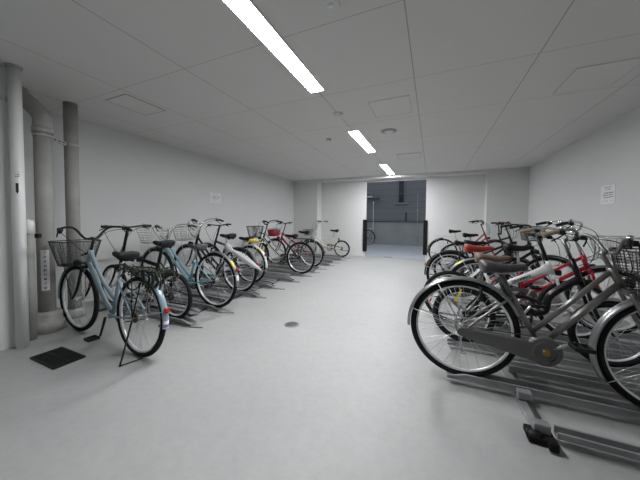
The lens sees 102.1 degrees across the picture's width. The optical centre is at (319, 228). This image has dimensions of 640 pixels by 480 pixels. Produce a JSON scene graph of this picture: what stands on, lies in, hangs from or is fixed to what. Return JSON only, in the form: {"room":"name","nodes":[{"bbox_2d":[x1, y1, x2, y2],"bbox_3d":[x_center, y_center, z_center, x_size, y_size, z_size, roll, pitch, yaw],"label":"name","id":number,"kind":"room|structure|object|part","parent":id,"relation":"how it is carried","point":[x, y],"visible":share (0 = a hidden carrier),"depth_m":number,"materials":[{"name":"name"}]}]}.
{"room":"bicycle parking room","nodes":[
{"label":"bicycle parking room","id":0,"kind":"room"},
{"bbox_2d":[0,65,15,350],"bbox_3d":[-3.981,-0.118,0.543,0.930,2.457,4.230,1,2,23],"label":"wall","id":1,"kind":"structure","parent":0,"point":[7,314],"depth_m":2.25,"materials":[{"name":"paint"}]},
{"bbox_2d":[0,0,49,32],"bbox_3d":[-1.180,-1.250,0.007,6.445,0.107,2.345,1,2,23],"label":"ceiling","id":2,"kind":"structure","parent":1,"relation":"attached to","point":[11,11],"depth_m":1.48,"materials":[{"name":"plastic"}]},
{"bbox_2d":[23,109,293,310],"bbox_3d":[-3.095,-0.229,3.935,0.150,2.457,11.560,1,2,23],"label":"wall","id":3,"kind":"structure","parent":0,"point":[126,179],"depth_m":4.30,"materials":[{"name":"paint"}]},
{"bbox_2d":[210,192,220,202],"bbox_3d":[-2.268,-0.662,5.623,0.004,0.210,0.300,1,2,23],"label":"notice sheet","id":4,"kind":"object","parent":3,"relation":"attached to","point":[214,197],"visible":1,"depth_m":5.62,"materials":[{"name":"white paper"}]},
{"bbox_2d":[293,179,321,253],"bbox_3d":[-0.431,-0.374,8.766,0.885,2.457,0.330,1,2,23],"label":"wall","id":5,"kind":"structure","parent":0,"point":[307,193],"depth_m":8.60,"materials":[{"name":"paint"}]},
{"bbox_2d":[0,244,639,479],"bbox_3d":[0.426,1.086,4.812,9.000,0.170,15.900,1,2,23],"label":"floor","id":6,"kind":"structure","parent":0,"point":[347,392],"depth_m":1.65,"materials":[{"name":"concrete"}]},
{"bbox_2d":[4,62,29,348],"bbox_3d":[-2.643,-0.167,2.267,0.110,2.457,0.110,1,2,23],"label":"drain pipe","id":7,"kind":"object","parent":6,"relation":"on","point":[14,72],"visible":1,"depth_m":2.24,"materials":[{"name":"grey metal"}]},
{"bbox_2d":[26,219,36,340],"bbox_3d":[-2.728,0.486,2.434,0.080,1.140,0.080,1,2,23],"label":"drain pipe","id":8,"kind":"object","parent":6,"relation":"on","point":[30,225],"visible":0.68,"depth_m":2.42,"materials":[{"name":"grey plastic"}]},
{"bbox_2d":[22,87,67,334],"bbox_3d":[-2.880,-0.186,2.613,0.454,2.468,0.290,0,2,-14],"label":"drain pipe","id":9,"kind":"object","parent":6,"relation":"on","point":[50,318],"visible":0.97,"depth_m":2.59,"materials":[{"name":"metal"}]},
{"bbox_2d":[34,234,41,237],"bbox_3d":[-2.778,0.073,2.499,0.136,0.040,0.036,0,2,-2],"label":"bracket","id":10,"kind":"object","parent":9,"relation":"attached to","point":[35,235],"visible":0.38,"depth_m":2.49,"materials":[{"name":"black plastic"}]},
{"bbox_2d":[31,125,52,135],"bbox_3d":[-2.794,-0.982,2.602,0.156,0.060,0.156,1,2,23],"label":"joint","id":11,"kind":"object","parent":9,"relation":"attached to","point":[47,130],"depth_m":2.55,"materials":[{"name":"grey metal"}]},
{"bbox_2d":[52,137,67,145],"bbox_3d":[-2.825,-0.938,2.786,0.034,0.035,0.340,0,2,-10],"label":"support rail","id":12,"kind":"object","parent":9,"relation":"attached to","point":[64,143],"visible":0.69,"depth_m":2.80,"materials":[{"name":"metal"}]},
{"bbox_2d":[30,346,85,369],"bbox_3d":[-2.163,1.066,2.135,0.382,0.013,0.202,1,2,23],"label":"floor grate","id":13,"kind":"object","parent":6,"relation":"on","point":[56,358],"visible":1,"depth_m":2.12,"materials":[{"name":"metal"}]},
{"bbox_2d":[63,101,85,318],"bbox_3d":[-2.861,-0.194,2.994,0.180,2.457,0.180,1,2,23],"label":"drain pipe","id":14,"kind":"object","parent":6,"relation":"on","point":[70,110],"visible":0.77,"depth_m":2.95,"materials":[{"name":"metal"}]},
{"bbox_2d":[47,225,179,366],"bbox_3d":[-1.975,0.520,2.391,1.799,1.089,0.595,2,3,37],"label":"bicycle","id":15,"kind":"object","parent":6,"relation":"on","point":[119,300],"visible":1,"depth_m":2.31,"materials":[{"name":"blue paint"}]},
{"bbox_2d":[47,239,101,298],"bbox_3d":[-2.460,0.421,2.643,0.382,0.593,0.380,1,2,23],"label":"basket","id":16,"kind":"object","parent":15,"relation":"on","point":[77,265],"depth_m":2.58,"materials":[{"name":"black metal"}]},
{"bbox_3d":[-1.914,0.515,2.379,0.916,0.603,0.138,2,0,26],"label":"frame","id":17,"kind":"part","parent":15,"relation":"part of","materials":[{"name":"blue paint"}]},
{"bbox_3d":[-1.785,0.376,2.315,0.067,0.210,0.025,2,0,26],"label":"seat post","id":18,"kind":"part","parent":15,"relation":"part of","materials":[{"name":"metal"}]},
{"bbox_2d":[99,246,350,327],"bbox_3d":[-0.959,0.774,5.622,1.800,0.373,5.880,1,2,23],"label":"bicycle rack","id":19,"kind":"object","parent":6,"relation":"on","point":[187,321],"visible":0.49,"depth_m":4.21,"materials":[{"name":"grey metal"}]},
{"bbox_2d":[99,223,191,318],"bbox_3d":[-2.129,0.477,3.100,1.672,1.052,0.568,1,2,23],"label":"bicycle","id":20,"kind":"object","parent":19,"relation":"on","point":[166,243],"visible":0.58,"depth_m":2.95,"materials":[{"name":"black paint"}]},
{"bbox_3d":[-2.074,0.516,3.077,1.004,0.478,0.138,1,2,23],"label":"frame","id":21,"kind":"part","parent":20,"relation":"part of","materials":[{"name":"black paint"}]},
{"bbox_3d":[-1.831,0.309,2.966,0.098,0.218,0.034,1,2,23],"label":"seat post","id":22,"kind":"part","parent":20,"relation":"part of","materials":[{"name":"metal"}]},
{"bbox_3d":[-1.556,0.934,5.887,0.050,0.024,5.880,1,2,23],"label":"rail","id":23,"kind":"part","parent":19,"relation":"part of","materials":[{"name":"grey metal"}]},
{"bbox_2d":[135,223,238,307],"bbox_3d":[-1.826,0.461,3.481,1.846,1.062,0.567,1,2,23],"label":"bicycle","id":24,"kind":"object","parent":19,"relation":"on","point":[224,257],"visible":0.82,"depth_m":3.38,"materials":[{"name":"metal"}]},
{"bbox_2d":[135,226,173,257],"bbox_3d":[-2.334,0.303,3.697,0.400,0.659,0.434,1,2,23],"label":"basket","id":25,"kind":"object","parent":24,"relation":"on","point":[153,249],"depth_m":3.63,"materials":[{"name":"metal"}]},
{"bbox_3d":[-1.754,0.451,3.449,0.952,0.608,0.138,1,2,23],"label":"frame","id":26,"kind":"part","parent":24,"relation":"part of","materials":[{"name":"blue metal"}]},
{"bbox_3d":[-1.431,1.046,2.815,0.420,0.008,0.120,1,2,23],"label":"ramp plate","id":27,"kind":"part","parent":19,"relation":"part of","materials":[{"name":"grey metal"}]},
{"bbox_2d":[171,218,258,290],"bbox_3d":[-1.733,0.398,4.169,1.799,1.142,0.567,1,2,23],"label":"bicycle","id":28,"kind":"object","parent":19,"relation":"on","point":[227,237],"visible":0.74,"depth_m":4.14,"materials":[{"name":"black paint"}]},
{"bbox_2d":[171,226,199,264],"bbox_3d":[-2.236,0.297,4.385,0.418,0.651,0.412,1,2,23],"label":"basket","id":29,"kind":"object","parent":28,"relation":"on","point":[186,228],"depth_m":4.33,"materials":[{"name":"metal"}]},
{"bbox_3d":[-1.657,0.421,4.137,0.927,0.603,0.138,1,2,23],"label":"frame","id":30,"kind":"part","parent":28,"relation":"part of","materials":[{"name":"white paint"}]},
{"bbox_2d":[222,243,265,270],"bbox_3d":[-1.107,0.411,3.723,0.789,0.356,0.061,1,2,23],"label":"folded umbrella","id":31,"kind":"object","parent":28,"relation":"hanging from","point":[228,247],"visible":1,"depth_m":3.71,"materials":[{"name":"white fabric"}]},
{"bbox_3d":[-1.244,1.033,3.246,0.420,0.008,0.120,1,2,23],"label":"ramp plate","id":32,"kind":"part","parent":19,"relation":"part of","materials":[{"name":"grey metal"}]},
{"bbox_2d":[196,223,267,281],"bbox_3d":[-1.664,0.428,4.707,1.686,1.045,0.568,1,2,23],"label":"bicycle","id":33,"kind":"object","parent":19,"relation":"on","point":[246,239],"visible":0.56,"depth_m":4.54,"materials":[{"name":"black paint"}]},
{"bbox_3d":[-1.605,0.455,4.682,0.863,0.498,0.138,1,2,23],"label":"frame","id":34,"kind":"part","parent":33,"relation":"part of","materials":[{"name":"black paint"}]},
{"bbox_3d":[-0.529,0.959,5.441,0.050,0.024,5.880,1,2,23],"label":"rail","id":35,"kind":"part","parent":19,"relation":"part of","materials":[{"name":"grey metal"}]},
{"bbox_3d":[-0.977,1.014,3.860,0.420,0.008,0.120,1,2,23],"label":"ramp plate","id":36,"kind":"part","parent":19,"relation":"part of","materials":[{"name":"grey metal"}]},
{"bbox_3d":[-0.770,0.999,4.337,0.420,0.008,0.120,1,2,23],"label":"ramp plate","id":37,"kind":"part","parent":19,"relation":"part of","materials":[{"name":"grey metal"}]},
{"bbox_2d":[245,220,314,273],"bbox_3d":[-0.902,0.373,5.531,1.760,1.112,0.567,1,2,23],"label":"bicycle","id":38,"kind":"object","parent":19,"relation":"on","point":[294,236],"visible":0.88,"depth_m":5.42,"materials":[{"name":"rubber"},{"name":"red paint"},{"name":"steel"}]},
{"bbox_2d":[246,226,263,251],"bbox_3d":[-1.399,0.270,5.744,0.380,0.635,0.380,1,2,23],"label":"basket","id":39,"kind":"object","parent":38,"relation":"on","point":[248,227],"depth_m":5.66,"materials":[{"name":"grey metal"}]},
{"bbox_3d":[-0.827,0.385,5.498,0.948,0.593,0.138,1,2,23],"label":"frame","id":40,"kind":"part","parent":38,"relation":"part of","materials":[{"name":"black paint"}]},
{"bbox_2d":[264,221,324,265],"bbox_3d":[-0.649,0.372,6.293,1.682,1.065,0.568,1,2,23],"label":"bicycle","id":41,"kind":"object","parent":19,"relation":"on","point":[271,231],"visible":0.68,"depth_m":6.30,"materials":[{"name":"metal"}]},
{"bbox_2d":[267,228,281,247],"bbox_3d":[-1.112,0.292,6.492,0.376,0.584,0.348,1,2,23],"label":"basket","id":42,"kind":"object","parent":41,"relation":"on","point":[271,231],"depth_m":6.41,"materials":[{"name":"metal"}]},
{"bbox_3d":[-0.585,0.381,6.266,0.856,0.553,0.138,1,2,23],"label":"frame","id":43,"kind":"part","parent":41,"relation":"part of","materials":[{"name":"red metal"}]},
{"bbox_2d":[303,220,349,256],"bbox_3d":[0.175,0.296,7.983,1.620,1.112,0.567,1,2,23],"label":"bicycle","id":44,"kind":"object","parent":19,"relation":"on","point":[336,230],"visible":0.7,"depth_m":7.88,"materials":[{"name":"beige paint"}]},
{"bbox_3d":[0.223,0.346,7.964,0.967,0.558,0.138,1,2,23],"label":"frame","id":45,"kind":"part","parent":44,"relation":"part of","materials":[{"name":"beige paint"}]},
{"bbox_2d":[284,321,298,327],"bbox_3d":[-0.310,1.059,2.851,0.164,0.008,0.164,1,2,23],"label":"floor drain","id":46,"kind":"object","parent":6,"relation":"on","point":[291,324],"visible":1,"depth_m":2.84,"materials":[{"name":"grey metal"}]},
{"bbox_2d":[367,228,374,244],"bbox_3d":[1.732,0.228,12.344,1.826,1.082,0.574,1,2,23],"label":"bicycle","id":47,"kind":"object","parent":6,"relation":"on","point":[372,232],"visible":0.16,"depth_m":12.04,"materials":[{"name":"black paint"}]},
{"bbox_2d":[437,264,639,460],"bbox_3d":[2.769,0.995,3.772,1.920,0.126,5.835,1,2,23],"label":"bicycle rack","id":48,"kind":"object","parent":6,"relation":"on","point":[537,431],"visible":0.52,"depth_m":1.73,"materials":[{"name":"grey metal"}]},
{"bbox_2d":[427,220,513,264],"bbox_3d":[3.509,0.361,6.122,1.787,1.132,0.574,1,2,23],"label":"bicycle","id":49,"kind":"object","parent":48,"relation":"on","point":[474,221],"visible":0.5,"depth_m":6.21,"materials":[{"name":"metal"}]},
{"bbox_3d":[3.434,0.380,6.155,0.928,0.593,0.138,1,2,23],"label":"frame","id":50,"kind":"part","parent":49,"relation":"part of","materials":[{"name":"red metal"}]},
{"bbox_2d":[431,221,535,287],"bbox_3d":[2.740,0.430,4.386,1.553,1.103,0.594,1,2,23],"label":"bicycle","id":51,"kind":"object","parent":48,"relation":"on","point":[499,233],"visible":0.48,"depth_m":4.38,"materials":[{"name":"black paint"}]},
{"bbox_3d":[2.680,0.496,4.414,0.877,0.486,0.138,1,2,23],"label":"frame","id":52,"kind":"part","parent":51,"relation":"part of","materials":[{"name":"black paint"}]},
{"bbox_2d":[438,221,544,280],"bbox_3d":[3.194,0.414,4.897,1.740,1.106,0.594,1,2,23],"label":"bicycle","id":53,"kind":"object","parent":48,"relation":"on","point":[465,235],"visible":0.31,"depth_m":4.89,"materials":[{"name":"black paint"}]},
{"bbox_3d":[3.119,0.420,4.929,0.928,0.593,0.138,1,2,23],"label":"frame","id":54,"kind":"part","parent":53,"relation":"part of","materials":[{"name":"black paint"}]},
{"bbox_3d":[2.337,1.031,4.034,0.070,0.028,5.700,1,2,23],"label":"rail","id":55,"kind":"part","parent":48,"relation":"part of","materials":[{"name":"grey metal"}]},
{"bbox_2d":[424,223,584,306],"bbox_3d":[2.405,0.468,3.507,1.829,1.082,0.547,1,2,23],"label":"bicycle","id":56,"kind":"object","parent":48,"relation":"on","point":[536,260],"visible":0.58,"depth_m":3.41,"materials":[{"name":"black paint"}]},
{"bbox_3d":[2.330,0.462,3.539,0.968,0.593,0.138,1,2,23],"label":"frame","id":57,"kind":"part","parent":56,"relation":"part of","materials":[{"name":"black paint"}]},
{"bbox_3d":[2.355,1.012,4.026,0.025,0.012,5.700,1,2,23],"label":"guide rail","id":58,"kind":"part","parent":48,"relation":"part of","materials":[{"name":"grey metal"}]},
{"bbox_2d":[424,232,609,338],"bbox_3d":[1.905,0.533,2.624,1.590,1.005,0.568,1,2,23],"label":"bicycle","id":59,"kind":"object","parent":48,"relation":"on","point":[547,268],"visible":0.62,"depth_m":2.53,"materials":[{"name":"white paint"}]},
{"bbox_3d":[1.838,0.530,2.654,0.895,0.466,0.138,1,2,23],"label":"frame","id":60,"kind":"part","parent":59,"relation":"part of","materials":[{"name":"white paint"}]},
{"bbox_2d":[407,233,639,406],"bbox_3d":[1.506,0.545,1.641,1.800,1.042,0.523,1,2,21],"label":"bicycle","id":61,"kind":"object","parent":48,"relation":"on","point":[543,350],"visible":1,"depth_m":1.64,"materials":[{"name":"silver metal"}]},
{"bbox_3d":[1.202,0.761,1.714,0.452,0.174,0.008,1,2,21],"label":"chain","id":62,"kind":"part","parent":61,"relation":"part of","materials":[{"name":"grey metal"}]},
{"bbox_3d":[1.254,0.387,1.735,0.104,0.194,0.030,1,2,21],"label":"seat post","id":63,"kind":"part","parent":61,"relation":"part of","materials":[{"name":"silver metal"}]},
{"bbox_3d":[1.401,0.503,1.681,0.846,0.575,0.138,1,2,21],"label":"frame","id":64,"kind":"part","parent":61,"relation":"part of","materials":[{"name":"silver metal"}]},
{"bbox_3d":[1.794,0.090,1.764,0.043,0.079,0.044,1,2,21],"label":"brake lever","id":65,"kind":"part","parent":61,"relation":"part of","materials":[{"name":"black plastic"}]},
{"bbox_2d":[608,247,639,297],"bbox_3d":[1.921,0.431,1.474,0.349,0.600,0.392,1,2,23],"label":"basket","id":66,"kind":"object","parent":61,"relation":"on","point":[623,287],"depth_m":1.52,"materials":[{"name":"black metal"}]},
{"bbox_3d":[1.623,0.104,1.330,0.043,0.079,0.044,1,2,21],"label":"brake lever","id":67,"kind":"part","parent":61,"relation":"part of","materials":[{"name":"black plastic"}]},
{"bbox_2d":[429,227,639,366],"bbox_3d":[1.728,0.505,2.123,1.523,1.052,0.574,1,2,23],"label":"bicycle","id":68,"kind":"object","parent":48,"relation":"on","point":[544,306],"visible":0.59,"depth_m":2.06,"materials":[{"name":"black paint"}]},
{"bbox_3d":[1.448,0.728,2.197,0.402,0.181,0.008,1,2,23],"label":"chain","id":69,"kind":"part","parent":68,"relation":"part of","materials":[{"name":"silver metal"}]},
{"bbox_3d":[1.659,0.506,2.153,0.824,0.566,0.138,1,2,23],"label":"frame","id":70,"kind":"part","parent":68,"relation":"part of","materials":[{"name":"black paint"}]},
{"bbox_3d":[1.702,0.058,1.849,0.101,0.081,0.035,1,2,12],"label":"brake lever","id":71,"kind":"part","parent":68,"relation":"part of","materials":[{"name":"black plastic"}]},
{"bbox_2d":[446,219,639,333],"bbox_3d":[2.333,0.468,2.764,1.806,1.132,0.574,1,2,23],"label":"bicycle","id":72,"kind":"object","parent":48,"relation":"on","point":[590,269],"visible":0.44,"depth_m":2.65,"materials":[{"name":"red paint"}]},
{"bbox_3d":[2.170,0.346,2.831,0.048,0.204,0.025,1,2,23],"label":"seat post","id":73,"kind":"part","parent":72,"relation":"part of","materials":[{"name":"metal"}]},
{"bbox_3d":[2.267,0.520,2.794,0.967,0.528,0.138,1,2,23],"label":"frame","id":74,"kind":"part","parent":72,"relation":"part of","materials":[{"name":"red paint"}]},
{"bbox_2d":[587,235,639,297],"bbox_3d":[2.867,0.400,2.530,0.417,0.636,0.412,1,2,23],"label":"basket","id":75,"kind":"object","parent":72,"relation":"on","point":[592,269],"depth_m":2.55,"materials":[{"name":"metal"}]},
{"bbox_3d":[3.327,1.035,3.604,0.025,0.012,5.700,1,2,23],"label":"guide rail","id":76,"kind":"part","parent":48,"relation":"part of","materials":[{"name":"grey metal"}]},
{"bbox_3d":[3.309,1.055,3.612,0.070,0.028,5.700,1,2,23],"label":"rail","id":77,"kind":"part","parent":48,"relation":"part of","materials":[{"name":"grey metal"}]},
{"bbox_2d":[0,0,639,180],"bbox_3d":[-0.060,-1.459,2.577,6.845,0.150,11.560,1,2,23],"label":"ceiling","id":78,"kind":"structure","parent":0,"point":[480,78],"depth_m":2.32,"materials":[{"name":"white paint"}]},
{"bbox_2d":[105,94,165,114],"bbox_3d":[-2.113,-1.414,2.980,0.374,0.008,0.444,1,2,23],"label":"access hatch","id":79,"kind":"object","parent":78,"relation":"attached to","point":[127,101],"visible":1,"depth_m":2.95,"materials":[{"name":"grey"}]},
{"bbox_2d":[221,0,324,92],"bbox_3d":[-0.277,-1.363,2.025,0.162,0.014,1.274,1,2,23],"label":"recessed light","id":80,"kind":"object","parent":78,"relation":"in","point":[247,12],"visible":1,"depth_m":1.86,"materials":[{"name":"white plastic"}]},
{"bbox_2d":[321,0,340,12],"bbox_3d":[0.065,-1.329,1.534,0.090,0.034,0.100,1,2,23],"label":"sensor","id":81,"kind":"object","parent":78,"relation":"attached to","point":[329,5],"visible":1,"depth_m":1.53,"materials":[{"name":"white plastic"}]},
{"bbox_2d":[333,112,341,116],"bbox_3d":[0.219,-1.384,3.167,0.110,0.036,0.110,1,2,23],"label":"smoke detector","id":82,"kind":"object","parent":78,"relation":"attached to","point":[336,114],"visible":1,"depth_m":3.14,"materials":[{"name":"white plastic"}]},
{"bbox_2d":[347,130,375,152],"bbox_3d":[0.733,-1.436,4.349,0.162,0.014,1.284,1,2,23],"label":"recessed light","id":83,"kind":"object","parent":78,"relation":"in","point":[355,134],"visible":1,"depth_m":4.21,"materials":[{"name":"white plastic"}]},
{"bbox_2d":[380,164,393,174],"bbox_3d":[1.752,-1.508,6.691,0.162,0.014,1.374,1,2,23],"label":"recessed light","id":84,"kind":"object","parent":78,"relation":"in","point":[385,167],"visible":0.97,"depth_m":6.62,"materials":[{"name":"white plastic"}]},
{"bbox_2d":[381,128,396,133],"bbox_3d":[1.002,-1.404,3.764,0.220,0.024,0.220,1,2,23],"label":"ceiling vent","id":85,"kind":"object","parent":78,"relation":"in","point":[389,130],"visible":1,"depth_m":3.72,"materials":[{"name":"grey plastic"}]},
{"bbox_2d":[368,95,411,117],"bbox_3d":[0.816,-1.388,2.973,0.434,0.008,0.464,1,2,23],"label":"access hatch","id":86,"kind":"object","parent":78,"relation":"attached to","point":[396,105],"visible":1,"depth_m":2.94,"materials":[{"name":"white"}]},
{"bbox_2d":[397,152,420,158],"bbox_3d":[1.797,-1.458,5.217,0.444,0.008,0.404,1,2,23],"label":"access hatch","id":87,"kind":"object","parent":78,"relation":"attached to","point":[409,155],"visible":1,"depth_m":5.17,"materials":[{"name":"grey"}]},
{"bbox_2d":[552,57,639,94],"bbox_3d":[2.464,-1.350,2.323,0.434,0.008,0.504,1,2,23],"label":"access hatch","id":88,"kind":"object","parent":78,"relation":"attached to","point":[603,75],"visible":1,"depth_m":2.29,"materials":[{"name":"white"}]},
{"bbox_2d":[321,174,484,261],"bbox_3d":[2.208,-0.319,7.866,6.445,2.457,0.120,1,2,23],"label":"wall","id":89,"kind":"structure","parent":0,"point":[452,202],"depth_m":7.38,"materials":[{"name":"paint"}]},
{"bbox_2d":[363,220,366,250],"bbox_3d":[1.429,0.231,8.205,0.110,1.000,0.150,1,2,23],"label":"guard","id":90,"kind":"object","parent":89,"relation":"attached to","point":[364,221],"visible":1,"depth_m":8.14,"materials":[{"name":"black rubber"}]},
{"bbox_2d":[366,256,422,259],"bbox_3d":[2.250,0.918,7.886,1.750,0.024,0.120,1,2,23],"label":"trim","id":91,"kind":"structure","parent":89,"relation":"attached to","point":[366,256],"depth_m":7.87,"materials":[{"name":"silver metal"}]},
{"bbox_2d":[318,169,487,182],"bbox_3d":[2.143,-1.504,7.612,4.704,0.072,0.330,1,2,23],"label":"trim","id":92,"kind":"structure","parent":89,"relation":"attached to","point":[470,172],"depth_m":7.35,"materials":[{"name":"plastic"}]},
{"bbox_2d":[423,220,427,254],"bbox_3d":[3.052,0.270,7.501,0.110,1.000,0.150,1,2,23],"label":"guard","id":93,"kind":"object","parent":89,"relation":"attached to","point":[425,222],"visible":1,"depth_m":7.43,"materials":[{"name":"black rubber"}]},
{"bbox_2d":[483,167,529,263],"bbox_3d":[4.681,-0.251,6.548,0.856,2.457,0.330,1,2,23],"label":"wall","id":94,"kind":"structure","parent":0,"point":[506,189],"depth_m":6.39,"materials":[{"name":"paint"}]},
{"bbox_2d":[527,107,639,323],"bbox_3d":[2.953,-0.083,1.310,0.150,2.457,11.560,1,2,23],"label":"wall","id":95,"kind":"structure","parent":0,"point":[565,185],"depth_m":3.73,"materials":[{"name":"painted concrete"},{"name":"paint"}]},
{"bbox_2d":[600,184,615,203],"bbox_3d":[3.785,-0.441,3.402,0.004,0.240,0.300,1,2,23],"label":"notice sheet","id":96,"kind":"object","parent":95,"relation":"attached to","point":[607,192],"visible":1,"depth_m":3.39,"materials":[{"name":"white paper"}]},
{"label":"outside","id":97,"kind":"structure","parent":0,"visible":0},
{"bbox_2d":[367,222,422,245],"bbox_3d":[3.650,0.251,12.193,9.000,1.080,0.250,1,2,23],"label":"wall","id":98,"kind":"structure","parent":97,"point":[386,233],"depth_m":12.08,"materials":[{"name":"concrete"}]},
{"bbox_2d":[367,221,403,221],"bbox_3d":[3.619,-0.301,12.091,9.000,0.030,0.170,1,2,23],"label":"trim","id":99,"kind":"structure","parent":98,"relation":"on","point":[367,221],"depth_m":12.22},
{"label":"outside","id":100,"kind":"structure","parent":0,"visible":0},
{"bbox_2d":[366,180,426,221],"bbox_3d":[3.706,-2.260,12.183,9.000,3.940,0.180,1,2,23],"label":"wall","id":101,"kind":"structure","parent":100,"point":[385,209],"depth_m":12.18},
{"bbox_2d":[367,194,379,198],"bbox_3d":[2.482,-1.549,12.429,0.750,0.240,0.385,1,2,23],"label":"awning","id":102,"kind":"object","parent":101,"relation":"attached to","point":[369,196],"visible":0.68,"depth_m":12.30,"materials":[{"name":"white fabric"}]},
{"bbox_2d":[394,181,407,203],"bbox_3d":[3.783,-1.753,12.013,0.620,1.240,0.120,1,2,23],"label":"window","id":103,"kind":"structure","parent":101,"relation":"in","point":[401,184],"depth_m":12.00,"materials":[{"name":"grey glass"}]},
{"bbox_3d":[3.781,-1.763,12.008,0.220,1.120,0.020,1,2,23],"label":"pane","id":104,"kind":"part","parent":103,"relation":"part of","materials":[{"name":"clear glass"}]}
]}

